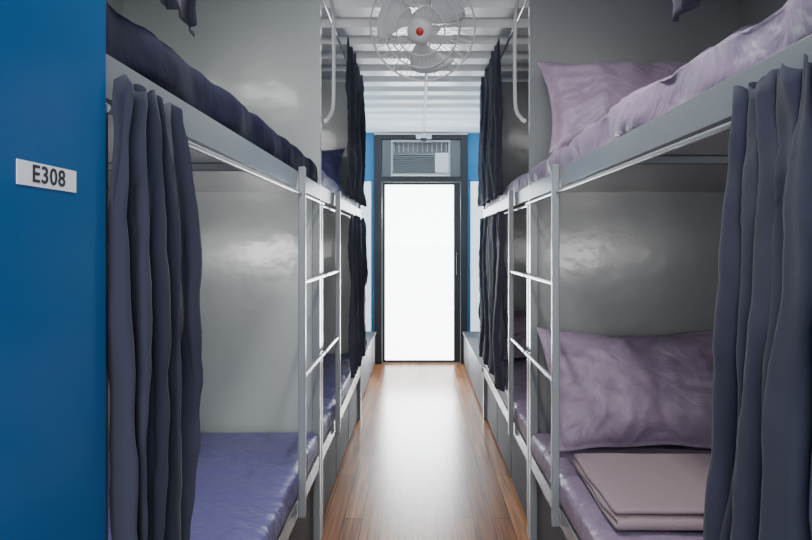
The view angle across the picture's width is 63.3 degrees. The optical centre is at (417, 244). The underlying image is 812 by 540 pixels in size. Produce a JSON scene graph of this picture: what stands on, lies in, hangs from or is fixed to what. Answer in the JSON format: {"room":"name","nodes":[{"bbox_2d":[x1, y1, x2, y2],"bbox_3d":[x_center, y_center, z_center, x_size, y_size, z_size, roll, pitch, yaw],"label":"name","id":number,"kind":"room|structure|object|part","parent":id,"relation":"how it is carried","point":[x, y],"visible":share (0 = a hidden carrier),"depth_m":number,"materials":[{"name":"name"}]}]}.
{"room":"dormitory","nodes":[
{"label":"dormitory","id":0,"kind":"room"},
{"bbox_2d":[0,0,105,539],"bbox_3d":[-0.834,0.037,0.122,0.868,2.446,1.445,0,0,0],"label":"wall","id":1,"kind":"structure","parent":0,"point":[53,52],"depth_m":0.72,"materials":[{"name":"blue paint"}]},
{"bbox_2d":[16,159,75,192],"bbox_3d":[-0.399,-0.073,0.712,0.002,0.025,0.113,0,0,0],"label":"number sign","id":2,"kind":"object","parent":1,"relation":"attached to","point":[29,173],"visible":1,"depth_m":0.70,"materials":[{"name":"white plastic"}]},
{"bbox_2d":[365,133,478,177],"bbox_3d":[0.055,0.035,7.040,2.650,2.450,0.080,0,0,0],"label":"wall","id":3,"kind":"structure","parent":0,"point":[473,138],"depth_m":7.00,"materials":[{"name":"blue paint"}]},
{"bbox_2d":[371,181,373,330],"bbox_3d":[-0.485,0.165,7.035,0.029,1.690,0.070,0,0,0],"label":"frame","id":4,"kind":"object","parent":3,"relation":"attached to","point":[372,182],"visible":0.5,"depth_m":7.00,"materials":[{"name":"blue paint"}]},
{"bbox_2d":[361,181,370,330],"bbox_3d":[-0.710,0.165,7.040,0.420,1.690,0.010,0,0,0],"label":"glass","id":5,"kind":"object","parent":4,"relation":"in","point":[365,211],"visible":0.24,"depth_m":7.04,"materials":[{"name":"white"}]},
{"bbox_2d":[391,140,449,176],"bbox_3d":[0.028,-0.916,7.000,0.625,0.372,0.200,0,0,0],"label":"window air conditioner","id":6,"kind":"object","parent":3,"relation":"attached to","point":[409,158],"visible":0.98,"depth_m":6.93,"materials":[{"name":"grey plastic"}]},
{"bbox_3d":[0.249,-0.863,6.947,0.138,0.205,0.095,0,0,0],"label":"control panel","id":7,"kind":"part","parent":6,"relation":"part of","materials":[{"name":"white plastic"}]},
{"bbox_2d":[374,135,467,363],"bbox_3d":[0.030,0.045,7.020,0.990,2.430,0.100,0,0,0],"label":"frame","id":8,"kind":"object","parent":3,"relation":"attached to","point":[378,179],"visible":0.88,"depth_m":6.97,"materials":[{"name":"black metal"}]},
{"bbox_2d":[382,140,460,361],"bbox_3d":[0.035,0.065,6.993,0.840,2.370,0.094,0,0,0],"label":"door","id":9,"kind":"structure","parent":3,"relation":"in","point":[455,145],"depth_m":7.01,"materials":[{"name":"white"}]},
{"bbox_3d":[0.015,0.292,7.020,0.730,1.865,0.010,0,0,0],"label":"glass","id":10,"kind":"part","parent":9,"relation":"part of","materials":[{"name":"white glass"}]},
{"bbox_3d":[0.035,-0.922,7.020,0.840,0.395,0.040,0,0,0],"label":"transom panel","id":11,"kind":"part","parent":9,"relation":"part of","materials":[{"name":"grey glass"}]},
{"bbox_3d":[0.415,0.200,6.973,0.018,0.240,0.054,0,0,0],"label":"handle","id":12,"kind":"part","parent":9,"relation":"part of","materials":[{"name":"black"}]},
{"bbox_2d":[468,181,470,330],"bbox_3d":[0.545,0.165,7.035,0.029,1.690,0.070,0,0,0],"label":"frame","id":13,"kind":"object","parent":3,"relation":"attached to","point":[469,182],"visible":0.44,"depth_m":7.00,"materials":[{"name":"blue paint"}]},
{"bbox_2d":[471,181,482,330],"bbox_3d":[0.765,0.165,7.040,0.410,1.690,0.010,0,0,0],"label":"glass","id":14,"kind":"object","parent":13,"relation":"in","point":[476,212],"visible":0.24,"depth_m":7.04,"materials":[{"name":"white glass"}]},
{"bbox_2d":[468,178,477,180],"bbox_3d":[0.765,-0.695,7.035,0.470,0.029,0.070,0,0,0],"label":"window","id":15,"kind":"structure","parent":3,"relation":"in","point":[469,179],"depth_m":7.00,"materials":[{"name":"blue paint"}]},
{"bbox_2d":[321,362,528,539],"bbox_3d":[0.055,1.290,3.100,2.650,0.060,8.000,0,0,0],"label":"floor","id":16,"kind":"structure","parent":0,"point":[422,460],"depth_m":3.68,"materials":[{"name":"brown wood"}]},
{"bbox_2d":[106,0,325,539],"bbox_3d":[-0.828,0.037,1.840,0.882,2.446,1.980,0,0,0],"label":"bunk bed","id":17,"kind":"object","parent":16,"relation":"on","point":[260,215],"visible":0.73,"depth_m":2.80,"materials":[{"name":"grey metal"}]},
{"bbox_3d":[-1.262,0.037,1.825,0.015,2.446,1.950,0,0,0],"label":"panel","id":18,"kind":"part","parent":17,"relation":"part of","materials":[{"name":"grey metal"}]},
{"bbox_2d":[106,74,202,539],"bbox_3d":[-0.395,0.348,1.008,0.063,1.145,0.368,0,0,0],"label":"curtain","id":19,"kind":"object","parent":17,"relation":"hanging from","point":[154,326],"visible":1,"depth_m":0.96,"materials":[{"name":"fabric"}]},
{"bbox_2d":[160,0,196,36],"bbox_3d":[-0.397,-0.766,1.038,0.049,0.763,0.368,0,0,2],"label":"curtain","id":20,"kind":"object","parent":17,"relation":"hanging from","point":[187,8],"visible":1,"depth_m":1.14,"materials":[{"name":"fabric"}]},
{"bbox_2d":[106,1,317,182],"bbox_3d":[-0.831,-0.304,1.829,0.841,0.127,1.937,0,0,0],"label":"mattress","id":21,"kind":"object","parent":17,"relation":"on","point":[131,44],"visible":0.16,"depth_m":1.21,"materials":[{"name":"blue fabric"}]},
{"bbox_2d":[108,432,317,539],"bbox_3d":[-0.828,0.826,1.825,0.836,0.105,1.881,0,0,0],"label":"mattress","id":22,"kind":"object","parent":17,"relation":"on","point":[247,482],"visible":0.42,"depth_m":2.17,"materials":[{"name":"blue fabric"}]},
{"bbox_3d":[-0.438,-0.225,1.825,0.045,0.060,1.950,0,0,0],"label":"rail","id":23,"kind":"part","parent":17,"relation":"part of","materials":[{"name":"grey metal"}]},
{"bbox_3d":[-0.403,-0.177,1.825,0.012,0.011,1.950,0,0,0],"label":"curtain rod","id":24,"kind":"part","parent":17,"relation":"part of","materials":[{"name":"grey paint"}]},
{"bbox_3d":[-0.418,0.910,1.825,0.006,0.060,1.950,0,0,0],"label":"rail","id":25,"kind":"part","parent":17,"relation":"part of","materials":[{"name":"grey metal"}]},
{"bbox_3d":[-0.837,1.095,2.442,0.804,0.300,0.597,0,0,0],"label":"storage drawer","id":26,"kind":"part","parent":17,"relation":"part of","materials":[{"name":"grey paint"}]},
{"bbox_3d":[-0.400,0.335,2.270,0.025,1.210,0.024,0,0,0],"label":"ladder post","id":27,"kind":"part","parent":17,"relation":"part of","materials":[{"name":"grey metal"}]},
{"bbox_2d":[321,0,360,537],"bbox_3d":[-0.828,0.037,3.820,0.882,2.446,1.980,0,0,0],"label":"bunk bed","id":28,"kind":"object","parent":16,"relation":"on","point":[336,212],"visible":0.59,"depth_m":4.44,"materials":[{"name":"grey metal"}]},
{"bbox_3d":[-0.837,1.095,3.188,0.804,0.300,0.597,0,0,0],"label":"storage drawer","id":29,"kind":"part","parent":28,"relation":"part of","materials":[{"name":"grey paint"}]},
{"bbox_3d":[-0.427,-0.637,3.805,0.012,0.936,1.950,0,0,0],"label":"curtain rod","id":30,"kind":"part","parent":28,"relation":"part of","materials":[{"name":"silver metal"}]},
{"bbox_3d":[-0.400,0.335,3.280,0.025,1.210,0.024,0,0,0],"label":"ladder post","id":31,"kind":"part","parent":28,"relation":"part of","materials":[{"name":"grey metal"}]},
{"bbox_2d":[321,170,358,207],"bbox_3d":[-0.829,-0.296,3.805,0.830,0.110,1.944,0,0,0],"label":"mattress","id":32,"kind":"object","parent":28,"relation":"on","point":[328,183],"visible":0.09,"depth_m":3.30,"materials":[{"name":"blue fabric"}]},
{"bbox_2d":[321,148,345,184],"bbox_3d":[-0.820,-0.520,4.499,0.620,0.326,0.276,0,0,0],"label":"pillow","id":33,"kind":"object","parent":32,"relation":"on","point":[330,159],"visible":0.16,"depth_m":4.47,"materials":[{"name":"blue fabric"}]},
{"bbox_3d":[-0.418,0.910,3.805,0.006,0.060,1.950,0,0,0],"label":"rail","id":34,"kind":"part","parent":28,"relation":"part of","materials":[{"name":"grey metal"}]},
{"bbox_2d":[323,353,358,440],"bbox_3d":[-0.826,0.826,3.805,0.838,0.104,1.880,0,0,0],"label":"mattress","id":35,"kind":"object","parent":28,"relation":"on","point":[328,359],"visible":0.12,"depth_m":3.75,"materials":[{"name":"blue fabric"}]},
{"bbox_3d":[-0.438,-0.225,3.805,0.045,0.060,1.950,0,0,0],"label":"rail","id":36,"kind":"part","parent":28,"relation":"part of","materials":[{"name":"white metal"}]},
{"bbox_3d":[-0.837,1.095,3.805,0.804,0.300,0.597,0,0,0],"label":"storage drawer","id":37,"kind":"part","parent":28,"relation":"part of","materials":[{"name":"grey paint"}]},
{"bbox_3d":[-0.837,1.095,4.422,0.804,0.300,0.597,0,0,0],"label":"storage drawer","id":38,"kind":"part","parent":28,"relation":"part of","materials":[{"name":"grey paint"}]},
{"bbox_2d":[345,37,366,206],"bbox_3d":[-0.379,-0.711,4.174,0.066,0.873,1.184,0,0,0],"label":"curtain","id":39,"kind":"object","parent":28,"relation":"hanging from","point":[354,83],"visible":1,"depth_m":3.89,"materials":[{"name":"fabric"}]},
{"bbox_2d":[348,214,367,377],"bbox_3d":[-0.383,0.292,4.280,0.060,0.958,0.968,0,0,0],"label":"curtain","id":40,"kind":"object","parent":28,"relation":"hanging from","point":[357,247],"visible":1,"depth_m":3.98,"materials":[{"name":"fabric"}]},
{"bbox_2d":[361,331,375,399],"bbox_3d":[-0.844,1.083,5.865,0.812,0.355,2.070,0,0,0],"label":"storage bench","id":41,"kind":"object","parent":16,"relation":"on","point":[368,361],"visible":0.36,"depth_m":5.98,"materials":[{"name":"grey paint"}]},
{"bbox_3d":[-0.844,0.916,5.865,0.812,0.023,2.070,0,0,0],"label":"lid","id":42,"kind":"part","parent":41,"relation":"part of","materials":[{"name":"grey paint"}]},
{"bbox_2d":[463,331,482,410],"bbox_3d":[0.914,1.083,5.865,0.892,0.355,2.070,0,0,0],"label":"storage bench","id":43,"kind":"object","parent":16,"relation":"on","point":[473,363],"visible":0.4,"depth_m":5.79,"materials":[{"name":"grey paint"}]},
{"bbox_3d":[0.914,0.916,5.865,0.892,0.023,2.070,0,0,0],"label":"lid","id":44,"kind":"part","parent":43,"relation":"part of","materials":[{"name":"grey paint"}]},
{"bbox_2d":[483,0,528,537],"bbox_3d":[0.913,0.037,3.820,0.932,2.446,1.980,0,0,0],"label":"bunk bed","id":45,"kind":"object","parent":16,"relation":"on","point":[514,449],"visible":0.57,"depth_m":3.93,"materials":[{"name":"grey metal"}]},
{"bbox_2d":[477,38,502,206],"bbox_3d":[0.448,-0.711,4.183,0.066,0.873,1.168,0,0,0],"label":"curtain","id":46,"kind":"object","parent":45,"relation":"hanging from","point":[490,174],"visible":1,"depth_m":3.87,"materials":[{"name":"fabric"}]},
{"bbox_3d":[0.922,1.095,4.422,0.854,0.300,0.597,0,0,0],"label":"storage drawer","id":47,"kind":"part","parent":45,"relation":"part of","materials":[{"name":"grey paint"}]},
{"bbox_2d":[478,210,506,391],"bbox_3d":[0.444,0.292,4.093,0.060,0.958,1.337,0,0,1],"label":"curtain","id":48,"kind":"object","parent":45,"relation":"hanging from","point":[492,268],"visible":1,"depth_m":3.83,"materials":[{"name":"fabric"}]},
{"bbox_3d":[0.922,1.095,3.805,0.854,0.300,0.597,0,0,0],"label":"storage drawer","id":49,"kind":"part","parent":45,"relation":"part of","materials":[{"name":"grey paint"}]},
{"bbox_2d":[484,358,526,441],"bbox_3d":[0.912,0.826,3.805,0.887,0.104,1.880,0,0,0],"label":"mattress","id":50,"kind":"object","parent":45,"relation":"on","point":[520,364],"visible":0.07,"depth_m":3.59,"materials":[{"name":"purple fabric"}]},
{"bbox_2d":[503,310,526,359],"bbox_3d":[0.860,0.604,4.501,0.660,0.334,0.281,0,0,0],"label":"pillow","id":51,"kind":"object","parent":50,"relation":"on","point":[520,317],"visible":0.16,"depth_m":4.44,"materials":[{"name":"purple fabric"}]},
{"bbox_3d":[0.497,-0.225,3.805,0.045,0.060,1.950,0,0,0],"label":"rail","id":52,"kind":"part","parent":45,"relation":"part of","materials":[{"name":"white metal"}]},
{"bbox_3d":[0.478,0.910,3.805,0.006,0.060,1.950,0,0,0],"label":"rail","id":53,"kind":"part","parent":45,"relation":"part of","materials":[{"name":"grey metal"}]},
{"bbox_2d":[485,172,528,208],"bbox_3d":[0.917,-0.296,3.805,0.880,0.110,1.944,0,0,0],"label":"mattress","id":54,"kind":"object","parent":45,"relation":"on","point":[522,181],"visible":0.06,"depth_m":3.28,"materials":[{"name":"purple fabric"}]},
{"bbox_3d":[0.460,0.335,3.250,0.025,1.210,0.024,0,0,0],"label":"ladder post","id":55,"kind":"part","parent":45,"relation":"part of","materials":[{"name":"grey metal"}]},
{"bbox_3d":[0.487,-0.637,3.805,0.012,0.936,1.950,0,0,0],"label":"curtain rod","id":56,"kind":"part","parent":45,"relation":"part of","materials":[{"name":"silver metal"}]},
{"bbox_3d":[0.922,1.095,3.188,0.854,0.300,0.597,0,0,0],"label":"storage drawer","id":57,"kind":"part","parent":45,"relation":"part of","materials":[{"name":"grey paint"}]},
{"bbox_2d":[524,0,811,539],"bbox_3d":[0.913,0.037,1.765,0.932,2.446,2.130,0,0,0],"label":"bunk bed","id":58,"kind":"object","parent":16,"relation":"on","point":[624,237],"visible":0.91,"depth_m":2.80,"materials":[{"name":"grey metal"}]},
{"bbox_3d":[0.922,1.095,2.417,0.854,0.300,0.647,0,0,0],"label":"storage drawer","id":59,"kind":"part","parent":58,"relation":"part of","materials":[{"name":"grey paint"}]},
{"bbox_3d":[0.478,0.910,1.750,0.006,0.060,2.100,0,0,0],"label":"rail","id":60,"kind":"part","parent":58,"relation":"part of","materials":[{"name":"grey metal"}]},
{"bbox_3d":[0.460,0.335,2.200,0.025,1.210,0.024,0,0,0],"label":"ladder post","id":61,"kind":"part","parent":58,"relation":"part of","materials":[{"name":"grey metal"}]},
{"bbox_2d":[532,433,711,539],"bbox_3d":[0.912,0.828,1.750,0.887,0.099,2.031,0,0,0],"label":"mattress","id":62,"kind":"object","parent":58,"relation":"on","point":[579,504],"visible":0.2,"depth_m":2.10,"materials":[{"name":"purple fabric"}]},
{"bbox_2d":[536,327,713,452],"bbox_3d":[0.860,0.556,2.542,0.760,0.445,0.308,0,0,0],"label":"pillow","id":63,"kind":"object","parent":62,"relation":"on","point":[642,389],"visible":0.82,"depth_m":2.46,"materials":[{"name":"purple fabric"}]},
{"bbox_2d":[573,453,710,530],"bbox_3d":[0.866,0.748,2.030,0.674,0.059,0.529,0,0,0],"label":"folded blanket","id":64,"kind":"object","parent":62,"relation":"on","point":[663,492],"visible":0.49,"depth_m":1.96,"materials":[{"name":"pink fabric"}]},
{"bbox_3d":[0.463,-0.177,1.825,0.012,0.011,1.950,0,0,0],"label":"curtain rod","id":65,"kind":"part","parent":58,"relation":"part of","materials":[{"name":"grey paint"}]},
{"bbox_2d":[530,0,811,183],"bbox_3d":[0.915,-0.313,1.754,0.897,0.144,2.087,0,0,0],"label":"mattress","id":66,"kind":"object","parent":58,"relation":"on","point":[746,47],"visible":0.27,"depth_m":1.16,"materials":[{"name":"purple fabric"}]},
{"bbox_2d":[536,60,686,153],"bbox_3d":[0.865,-0.551,2.568,0.768,0.420,0.290,0,0,0],"label":"pillow","id":67,"kind":"object","parent":66,"relation":"on","point":[580,95],"visible":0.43,"depth_m":2.51,"materials":[{"name":"purple fabric"}]},
{"bbox_3d":[0.497,-0.225,1.750,0.045,0.060,2.100,0,0,0],"label":"rail","id":68,"kind":"part","parent":58,"relation":"part of","materials":[{"name":"grey metal"}]},
{"bbox_2d":[672,0,700,21],"bbox_3d":[0.459,-0.773,0.951,0.044,0.748,0.499,0,0,0],"label":"curtain","id":69,"kind":"object","parent":58,"relation":"hanging from","point":[680,7],"visible":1,"depth_m":1.14,"materials":[{"name":"fabric"}]},
{"bbox_2d":[703,54,811,539],"bbox_3d":[0.453,0.348,0.844,0.074,1.145,0.317,0,0,0],"label":"curtain","id":70,"kind":"object","parent":58,"relation":"hanging from","point":[759,481],"visible":1,"depth_m":0.84,"materials":[{"name":"fabric"}]},
{"bbox_3d":[1.371,0.037,1.750,0.015,2.446,2.100,0,0,0],"label":"panel","id":71,"kind":"part","parent":58,"relation":"part of","materials":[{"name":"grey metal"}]},
{"bbox_2d":[321,0,528,133],"bbox_3d":[0.055,-1.230,3.132,2.650,0.080,8.065,0,0,0],"label":"ceiling","id":72,"kind":"structure","parent":0,"point":[394,104],"depth_m":4.48,"materials":[{"name":"white metal"}]},
{"bbox_2d":[369,0,475,81],"bbox_3d":[0.019,-0.987,3.033,0.484,0.434,0.337,0,0,0],"label":"ceiling fan","id":73,"kind":"object","parent":72,"relation":"hanging from","point":[425,23],"depth_m":2.97,"materials":[{"name":"white metal"}]},
{"bbox_2d":[416,41,431,141],"bbox_3d":[0.060,-1.128,5.115,0.160,0.126,3.430,0,0,0],"label":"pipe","id":74,"kind":"object","parent":72,"relation":"attached to","point":[423,137],"visible":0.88,"depth_m":6.08,"materials":[{"name":"white metal"}]}
]}

